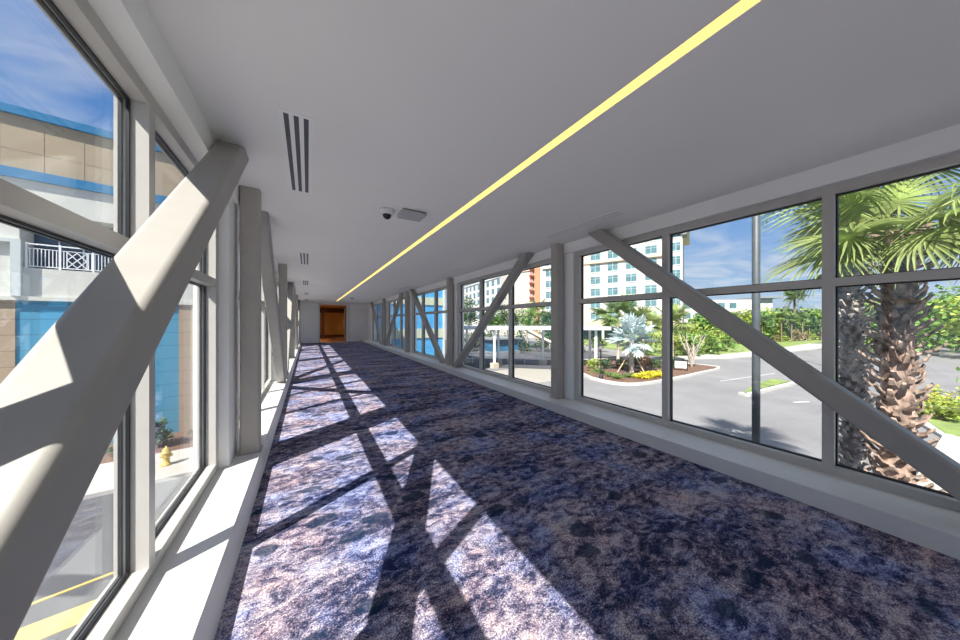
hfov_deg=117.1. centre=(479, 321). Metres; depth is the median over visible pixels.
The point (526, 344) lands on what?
shrub
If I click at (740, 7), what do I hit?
recessed light
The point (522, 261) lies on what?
diagonal brace
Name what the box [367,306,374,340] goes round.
wall pier
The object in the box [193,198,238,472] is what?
wall pier
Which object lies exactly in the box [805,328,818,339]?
scrub
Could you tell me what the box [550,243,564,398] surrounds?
steel column
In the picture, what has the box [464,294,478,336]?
leafy tree
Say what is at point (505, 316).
leafy tree
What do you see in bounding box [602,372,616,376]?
ground cover
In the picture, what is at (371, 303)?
diagonal brace
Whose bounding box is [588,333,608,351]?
shrub
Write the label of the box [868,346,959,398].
path
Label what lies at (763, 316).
fan palm
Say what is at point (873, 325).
tree
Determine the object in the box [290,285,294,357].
steel column
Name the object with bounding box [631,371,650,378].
shrub
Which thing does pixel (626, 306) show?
leafy tree
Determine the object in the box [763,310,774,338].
tree
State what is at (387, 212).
dome camera
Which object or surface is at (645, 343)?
shrub
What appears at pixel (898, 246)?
palm
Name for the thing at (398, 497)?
floor
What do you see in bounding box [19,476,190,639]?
road
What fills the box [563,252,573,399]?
wall pier
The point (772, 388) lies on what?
kerb
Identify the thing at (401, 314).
window
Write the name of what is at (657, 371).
shrub
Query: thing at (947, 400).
flowering plant
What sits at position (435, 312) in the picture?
window
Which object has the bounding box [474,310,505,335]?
leafy tree
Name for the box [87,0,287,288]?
ceiling beam
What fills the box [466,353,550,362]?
metal railing
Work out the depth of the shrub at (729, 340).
44.04 m
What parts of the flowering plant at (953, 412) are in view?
stem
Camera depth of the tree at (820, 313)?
75.74 m
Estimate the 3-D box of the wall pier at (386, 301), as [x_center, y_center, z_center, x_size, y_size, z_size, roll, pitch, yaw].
[-4.891,0.065,15.633,0.222,2.310,0.420,0,0,-30]
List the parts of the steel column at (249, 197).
plate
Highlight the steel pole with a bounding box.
[752,215,759,442]
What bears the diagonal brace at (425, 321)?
on the window sill at (930, 526)
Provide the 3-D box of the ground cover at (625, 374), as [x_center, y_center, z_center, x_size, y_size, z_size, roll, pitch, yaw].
[11.903,4.238,23.699,1.038,0.508,1.115,0,0,-5]
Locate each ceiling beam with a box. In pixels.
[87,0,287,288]
[367,124,959,305]
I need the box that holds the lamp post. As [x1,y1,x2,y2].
[598,343,602,378]
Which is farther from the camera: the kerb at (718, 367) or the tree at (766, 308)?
the tree at (766, 308)
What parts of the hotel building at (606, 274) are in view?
cornice, cyan panel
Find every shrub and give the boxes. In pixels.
[155,417,175,446]
[464,332,478,351]
[485,331,496,336]
[517,330,534,350]
[532,330,550,349]
[586,358,599,371]
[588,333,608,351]
[599,356,611,368]
[612,357,628,368]
[629,322,659,354]
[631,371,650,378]
[634,358,643,368]
[643,370,658,377]
[646,358,661,367]
[650,323,676,350]
[650,370,661,375]
[658,330,687,354]
[673,321,690,350]
[673,329,707,353]
[676,329,708,355]
[688,320,709,336]
[693,330,726,354]
[701,325,726,350]
[718,332,742,351]
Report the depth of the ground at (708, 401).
16.76 m
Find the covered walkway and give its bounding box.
[464,326,610,369]
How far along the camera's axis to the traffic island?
21.22 m
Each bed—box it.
[100,430,192,463]
[584,359,716,382]
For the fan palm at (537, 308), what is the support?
on the road at (519, 363)
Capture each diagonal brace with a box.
[0,140,248,639]
[261,211,285,382]
[287,282,293,375]
[295,288,297,348]
[298,300,299,347]
[370,302,381,344]
[384,293,403,345]
[409,289,446,363]
[452,252,533,367]
[587,229,959,500]
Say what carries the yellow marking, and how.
on the road at (85, 553)
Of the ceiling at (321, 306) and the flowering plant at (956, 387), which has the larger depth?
the ceiling at (321, 306)
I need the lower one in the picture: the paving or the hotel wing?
the paving
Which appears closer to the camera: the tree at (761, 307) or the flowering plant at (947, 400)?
the flowering plant at (947, 400)
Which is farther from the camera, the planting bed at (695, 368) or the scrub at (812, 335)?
the scrub at (812, 335)
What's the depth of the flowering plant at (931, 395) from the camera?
13.96 m
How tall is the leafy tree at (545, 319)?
7.290 m
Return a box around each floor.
[214,341,959,639]
[320,337,344,341]
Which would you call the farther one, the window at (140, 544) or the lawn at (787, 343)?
the lawn at (787, 343)
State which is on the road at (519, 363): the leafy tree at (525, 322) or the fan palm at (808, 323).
the leafy tree at (525, 322)
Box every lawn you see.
[584,339,839,356]
[871,339,959,436]
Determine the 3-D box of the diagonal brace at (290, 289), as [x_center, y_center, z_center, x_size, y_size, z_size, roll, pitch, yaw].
[-5.262,-0.015,8.047,0.152,2.470,3.307,0,0,-30]
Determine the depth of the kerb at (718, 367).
23.05 m
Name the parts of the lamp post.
post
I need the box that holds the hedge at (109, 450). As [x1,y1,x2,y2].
[105,444,112,454]
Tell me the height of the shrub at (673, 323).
4.806 m
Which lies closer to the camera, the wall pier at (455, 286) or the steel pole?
the steel pole
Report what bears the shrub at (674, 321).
on the lawn at (787, 343)
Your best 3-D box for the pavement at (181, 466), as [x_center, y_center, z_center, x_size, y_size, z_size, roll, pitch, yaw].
[-12.800,4.540,7.100,13.269,0.120,3.396,0,0,-33]
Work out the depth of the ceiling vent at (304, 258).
5.75 m
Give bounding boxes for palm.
[530,297,547,342]
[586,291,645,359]
[605,312,660,372]
[619,305,673,362]
[651,302,696,360]
[749,173,959,491]
[760,169,959,472]
[760,314,769,332]
[773,310,788,341]
[782,290,810,340]
[783,313,799,341]
[797,311,808,340]
[804,321,814,340]
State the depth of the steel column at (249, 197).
2.71 m
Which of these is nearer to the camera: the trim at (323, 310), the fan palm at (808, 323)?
the trim at (323, 310)
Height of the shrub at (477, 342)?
3.548 m
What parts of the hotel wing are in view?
wing cornice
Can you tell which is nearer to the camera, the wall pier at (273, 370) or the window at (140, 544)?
the window at (140, 544)
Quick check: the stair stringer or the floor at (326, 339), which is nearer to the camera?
the floor at (326, 339)
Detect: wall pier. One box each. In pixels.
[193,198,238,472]
[272,269,276,380]
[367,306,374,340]
[386,301,390,343]
[409,295,416,351]
[453,283,463,364]
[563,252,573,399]
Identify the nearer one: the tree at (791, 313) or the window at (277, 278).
the window at (277, 278)
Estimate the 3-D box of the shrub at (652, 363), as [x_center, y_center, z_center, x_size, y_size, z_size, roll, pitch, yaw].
[16.264,3.978,28.185,1.617,0.998,1.628,0,0,-20]
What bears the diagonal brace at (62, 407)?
on the window sill at (185, 596)
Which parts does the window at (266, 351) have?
rail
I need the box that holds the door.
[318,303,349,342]
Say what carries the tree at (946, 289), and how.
on the lawn at (948, 426)
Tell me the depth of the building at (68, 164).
10.17 m
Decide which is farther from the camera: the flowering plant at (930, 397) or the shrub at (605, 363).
the shrub at (605, 363)
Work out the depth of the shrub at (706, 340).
40.05 m
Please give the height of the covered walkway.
4.170 m
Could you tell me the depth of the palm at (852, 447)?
5.73 m
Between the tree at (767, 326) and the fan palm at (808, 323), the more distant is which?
the fan palm at (808, 323)
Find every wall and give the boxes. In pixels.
[300,302,366,342]
[320,313,343,334]
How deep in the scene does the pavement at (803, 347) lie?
40.43 m
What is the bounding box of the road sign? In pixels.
[674,359,687,370]
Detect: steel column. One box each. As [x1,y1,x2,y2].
[237,185,262,455]
[279,264,287,378]
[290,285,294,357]
[296,295,297,336]
[382,298,385,344]
[405,291,408,351]
[446,277,452,365]
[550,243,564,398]
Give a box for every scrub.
[770,334,780,340]
[778,331,790,340]
[786,328,806,340]
[796,330,812,340]
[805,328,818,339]
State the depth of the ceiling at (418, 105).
1.69 m
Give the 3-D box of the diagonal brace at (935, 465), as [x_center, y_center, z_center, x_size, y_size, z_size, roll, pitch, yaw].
[2.364,-0.015,2.828,0.152,2.470,3.140,0,0,-30]
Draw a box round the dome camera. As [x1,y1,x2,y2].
[380,207,393,219]
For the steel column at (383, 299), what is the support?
on the window sill at (930, 526)
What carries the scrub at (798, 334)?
on the lawn at (787, 343)
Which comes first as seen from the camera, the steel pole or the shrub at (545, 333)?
the steel pole
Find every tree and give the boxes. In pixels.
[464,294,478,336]
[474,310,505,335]
[492,298,521,334]
[515,301,538,341]
[534,308,550,348]
[677,333,705,366]
[686,313,725,334]
[736,305,763,331]
[746,310,780,336]
[760,307,786,336]
[761,307,785,334]
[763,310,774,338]
[770,303,800,339]
[771,308,797,340]
[777,302,816,339]
[799,306,821,339]
[805,305,821,329]
[862,297,880,353]
[863,302,950,357]
[916,286,959,354]
[922,280,959,352]
[927,289,959,348]
[929,295,959,351]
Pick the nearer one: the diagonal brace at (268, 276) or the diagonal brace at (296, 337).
the diagonal brace at (268, 276)
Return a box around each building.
[0,102,192,442]
[375,290,444,357]
[507,232,689,341]
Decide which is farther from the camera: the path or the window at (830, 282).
the path
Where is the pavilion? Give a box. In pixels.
[485,336,521,356]
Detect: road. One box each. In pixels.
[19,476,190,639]
[445,339,628,368]
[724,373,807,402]
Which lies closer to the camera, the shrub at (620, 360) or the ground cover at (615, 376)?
the ground cover at (615, 376)
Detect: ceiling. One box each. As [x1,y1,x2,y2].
[145,0,959,303]
[320,305,345,308]
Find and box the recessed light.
[337,0,758,300]
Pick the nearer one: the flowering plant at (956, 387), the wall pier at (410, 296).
the wall pier at (410, 296)
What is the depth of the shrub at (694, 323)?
49.01 m
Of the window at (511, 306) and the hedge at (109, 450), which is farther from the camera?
the hedge at (109, 450)
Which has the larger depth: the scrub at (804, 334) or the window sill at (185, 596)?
the scrub at (804, 334)
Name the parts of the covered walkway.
post, post, post, post, post, post, post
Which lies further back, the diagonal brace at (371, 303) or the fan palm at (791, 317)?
the fan palm at (791, 317)
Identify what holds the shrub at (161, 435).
on the bed at (182, 440)
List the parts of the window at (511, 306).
head rail, rail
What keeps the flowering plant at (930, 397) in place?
on the lawn at (948, 426)
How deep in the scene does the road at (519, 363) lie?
37.92 m
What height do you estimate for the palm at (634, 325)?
5.362 m
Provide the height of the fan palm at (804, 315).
7.015 m
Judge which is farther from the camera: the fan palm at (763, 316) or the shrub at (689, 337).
the fan palm at (763, 316)
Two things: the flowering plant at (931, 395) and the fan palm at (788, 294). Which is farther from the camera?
the fan palm at (788, 294)
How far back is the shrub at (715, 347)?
40.78 m
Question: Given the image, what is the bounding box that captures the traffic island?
[744,378,788,392]
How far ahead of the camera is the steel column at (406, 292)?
11.86 m
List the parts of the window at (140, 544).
head rail, rail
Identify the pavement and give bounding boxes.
[83,447,192,499]
[675,344,821,359]
[916,422,959,492]
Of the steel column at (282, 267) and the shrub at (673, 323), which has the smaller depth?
the steel column at (282, 267)
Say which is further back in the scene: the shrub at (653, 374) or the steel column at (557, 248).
the shrub at (653, 374)
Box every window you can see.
[0,0,218,639]
[261,279,271,397]
[277,278,278,304]
[372,303,381,342]
[388,297,404,349]
[412,286,446,361]
[458,259,550,392]
[574,152,959,511]
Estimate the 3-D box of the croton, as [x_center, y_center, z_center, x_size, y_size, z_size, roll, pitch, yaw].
[15.566,3.713,27.678,1.087,1.512,0.820,0,0,-6]
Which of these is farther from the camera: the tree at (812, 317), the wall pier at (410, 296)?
the tree at (812, 317)
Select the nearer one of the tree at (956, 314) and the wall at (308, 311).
the wall at (308, 311)
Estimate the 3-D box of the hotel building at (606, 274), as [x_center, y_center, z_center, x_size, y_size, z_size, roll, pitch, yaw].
[31.204,-8.025,82.776,34.075,25.250,48.838,0,0,-30]
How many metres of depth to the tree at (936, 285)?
42.44 m
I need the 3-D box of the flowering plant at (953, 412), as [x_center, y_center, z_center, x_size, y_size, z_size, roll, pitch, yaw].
[21.014,3.886,13.339,1.506,1.462,1.564,0,0,-30]
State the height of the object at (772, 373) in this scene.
0.012 m
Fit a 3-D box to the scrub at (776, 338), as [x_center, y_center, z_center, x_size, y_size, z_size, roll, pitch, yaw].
[65.570,3.512,65.601,2.778,2.653,2.360,0,0,-1]
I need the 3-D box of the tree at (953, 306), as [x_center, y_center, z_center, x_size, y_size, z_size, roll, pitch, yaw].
[61.844,0.478,39.822,7.330,10.472,7.045,0,0,-30]
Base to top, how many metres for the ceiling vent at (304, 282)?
0.006 m
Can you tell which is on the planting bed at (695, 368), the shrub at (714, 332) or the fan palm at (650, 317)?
the fan palm at (650, 317)
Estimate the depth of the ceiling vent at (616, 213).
3.71 m
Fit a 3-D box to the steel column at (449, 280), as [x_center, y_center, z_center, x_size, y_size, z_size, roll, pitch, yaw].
[-0.857,-0.015,8.321,0.176,2.470,0.176,0,0,-30]
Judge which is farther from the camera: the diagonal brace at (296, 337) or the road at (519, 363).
the road at (519, 363)
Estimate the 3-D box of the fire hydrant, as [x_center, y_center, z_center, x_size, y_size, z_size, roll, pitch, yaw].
[-9.821,4.180,9.176,0.280,0.600,0.267,0,0,-30]
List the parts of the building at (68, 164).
balcony railing, roof trim, band trim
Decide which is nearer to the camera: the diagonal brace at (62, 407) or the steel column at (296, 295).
the diagonal brace at (62, 407)
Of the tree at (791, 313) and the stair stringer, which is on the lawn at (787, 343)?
the tree at (791, 313)
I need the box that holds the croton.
[639,354,650,368]
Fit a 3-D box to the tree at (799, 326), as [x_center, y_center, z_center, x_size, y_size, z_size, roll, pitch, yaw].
[77.558,-0.211,72.272,6.999,9.313,7.456,0,0,39]
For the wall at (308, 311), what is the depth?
19.08 m
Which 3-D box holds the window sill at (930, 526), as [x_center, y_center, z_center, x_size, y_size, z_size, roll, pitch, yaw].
[-1.336,1.510,9.187,0.610,0.580,26.400,0,0,-30]
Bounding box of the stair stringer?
[528,330,550,344]
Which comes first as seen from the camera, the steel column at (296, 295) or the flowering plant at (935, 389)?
the steel column at (296, 295)
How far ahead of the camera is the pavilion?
40.06 m
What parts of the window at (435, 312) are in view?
rail, head rail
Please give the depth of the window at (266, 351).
5.04 m
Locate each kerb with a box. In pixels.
[584,358,719,385]
[738,381,796,396]
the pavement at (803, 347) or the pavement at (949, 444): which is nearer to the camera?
the pavement at (949, 444)
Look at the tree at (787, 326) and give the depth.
69.00 m
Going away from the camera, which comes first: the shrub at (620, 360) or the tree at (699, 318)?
the shrub at (620, 360)
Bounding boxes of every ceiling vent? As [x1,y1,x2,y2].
[277,107,313,194]
[298,252,309,264]
[302,280,308,284]
[542,209,628,238]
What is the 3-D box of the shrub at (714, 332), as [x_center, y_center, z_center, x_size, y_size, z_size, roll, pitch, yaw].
[34.156,2.461,43.596,3.984,4.139,3.419,0,0,-30]
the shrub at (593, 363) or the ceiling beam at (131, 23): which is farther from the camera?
the shrub at (593, 363)
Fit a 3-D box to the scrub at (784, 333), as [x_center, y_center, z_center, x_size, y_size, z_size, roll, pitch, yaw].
[68.998,3.524,67.036,3.021,2.954,4.063,0,0,-12]
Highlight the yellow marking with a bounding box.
[14,572,112,639]
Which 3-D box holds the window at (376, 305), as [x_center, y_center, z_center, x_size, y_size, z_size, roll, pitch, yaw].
[-6.016,0.065,17.495,0.112,2.310,3.930,0,0,-30]
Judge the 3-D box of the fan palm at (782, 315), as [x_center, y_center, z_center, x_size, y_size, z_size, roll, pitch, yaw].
[66.161,0.899,64.354,2.894,7.081,2.955,0,0,7]
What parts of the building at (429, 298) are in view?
corner trim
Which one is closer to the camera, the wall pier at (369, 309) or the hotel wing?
the wall pier at (369, 309)
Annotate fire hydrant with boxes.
[159,446,172,466]
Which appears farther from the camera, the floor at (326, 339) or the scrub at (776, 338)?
the scrub at (776, 338)
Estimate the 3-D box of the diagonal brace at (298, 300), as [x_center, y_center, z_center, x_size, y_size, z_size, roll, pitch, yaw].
[-9.489,-0.015,15.257,0.152,2.470,3.271,0,0,-30]
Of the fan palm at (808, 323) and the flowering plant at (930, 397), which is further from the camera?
the fan palm at (808, 323)
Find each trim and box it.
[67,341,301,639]
[320,307,343,337]
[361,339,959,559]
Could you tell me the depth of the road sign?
26.95 m
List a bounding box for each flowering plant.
[917,386,950,407]
[918,392,959,420]
[919,395,954,415]
[927,384,952,406]
[934,393,959,407]
[945,387,959,404]
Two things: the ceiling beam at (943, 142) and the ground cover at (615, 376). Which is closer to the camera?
the ceiling beam at (943, 142)
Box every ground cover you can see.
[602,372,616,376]
[610,374,624,378]
[621,372,632,377]
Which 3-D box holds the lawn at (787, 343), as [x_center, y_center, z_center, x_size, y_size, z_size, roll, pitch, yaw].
[86.873,4.520,128.616,200.000,0.160,106.000,0,0,-30]
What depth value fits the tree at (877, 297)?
41.25 m
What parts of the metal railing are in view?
rail, rail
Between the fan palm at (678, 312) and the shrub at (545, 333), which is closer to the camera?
the fan palm at (678, 312)
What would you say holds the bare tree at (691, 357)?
on the planting bed at (695, 368)
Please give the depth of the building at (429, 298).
22.03 m
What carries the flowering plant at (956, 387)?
on the lawn at (948, 426)
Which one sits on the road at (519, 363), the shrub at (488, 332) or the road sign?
the shrub at (488, 332)
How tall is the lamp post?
2.800 m
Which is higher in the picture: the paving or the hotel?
the hotel
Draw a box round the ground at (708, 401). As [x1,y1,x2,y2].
[445,328,955,474]
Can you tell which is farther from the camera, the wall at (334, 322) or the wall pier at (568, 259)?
the wall at (334, 322)
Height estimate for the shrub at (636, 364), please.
1.294 m
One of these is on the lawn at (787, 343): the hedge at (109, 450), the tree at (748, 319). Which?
the tree at (748, 319)
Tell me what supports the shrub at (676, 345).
on the lawn at (787, 343)
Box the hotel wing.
[464,275,506,334]
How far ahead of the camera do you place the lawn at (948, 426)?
12.76 m
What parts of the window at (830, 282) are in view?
head rail, rail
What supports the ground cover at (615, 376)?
on the planting bed at (695, 368)
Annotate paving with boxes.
[493,368,585,382]
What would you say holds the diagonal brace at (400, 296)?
on the window sill at (930, 526)
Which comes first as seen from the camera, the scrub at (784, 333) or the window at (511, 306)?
the window at (511, 306)
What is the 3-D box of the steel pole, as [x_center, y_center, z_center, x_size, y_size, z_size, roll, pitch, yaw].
[4.285,0.175,4.553,0.320,8.850,0.312,0,0,-30]
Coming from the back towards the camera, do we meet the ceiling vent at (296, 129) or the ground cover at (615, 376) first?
the ground cover at (615, 376)
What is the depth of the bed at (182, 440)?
10.77 m

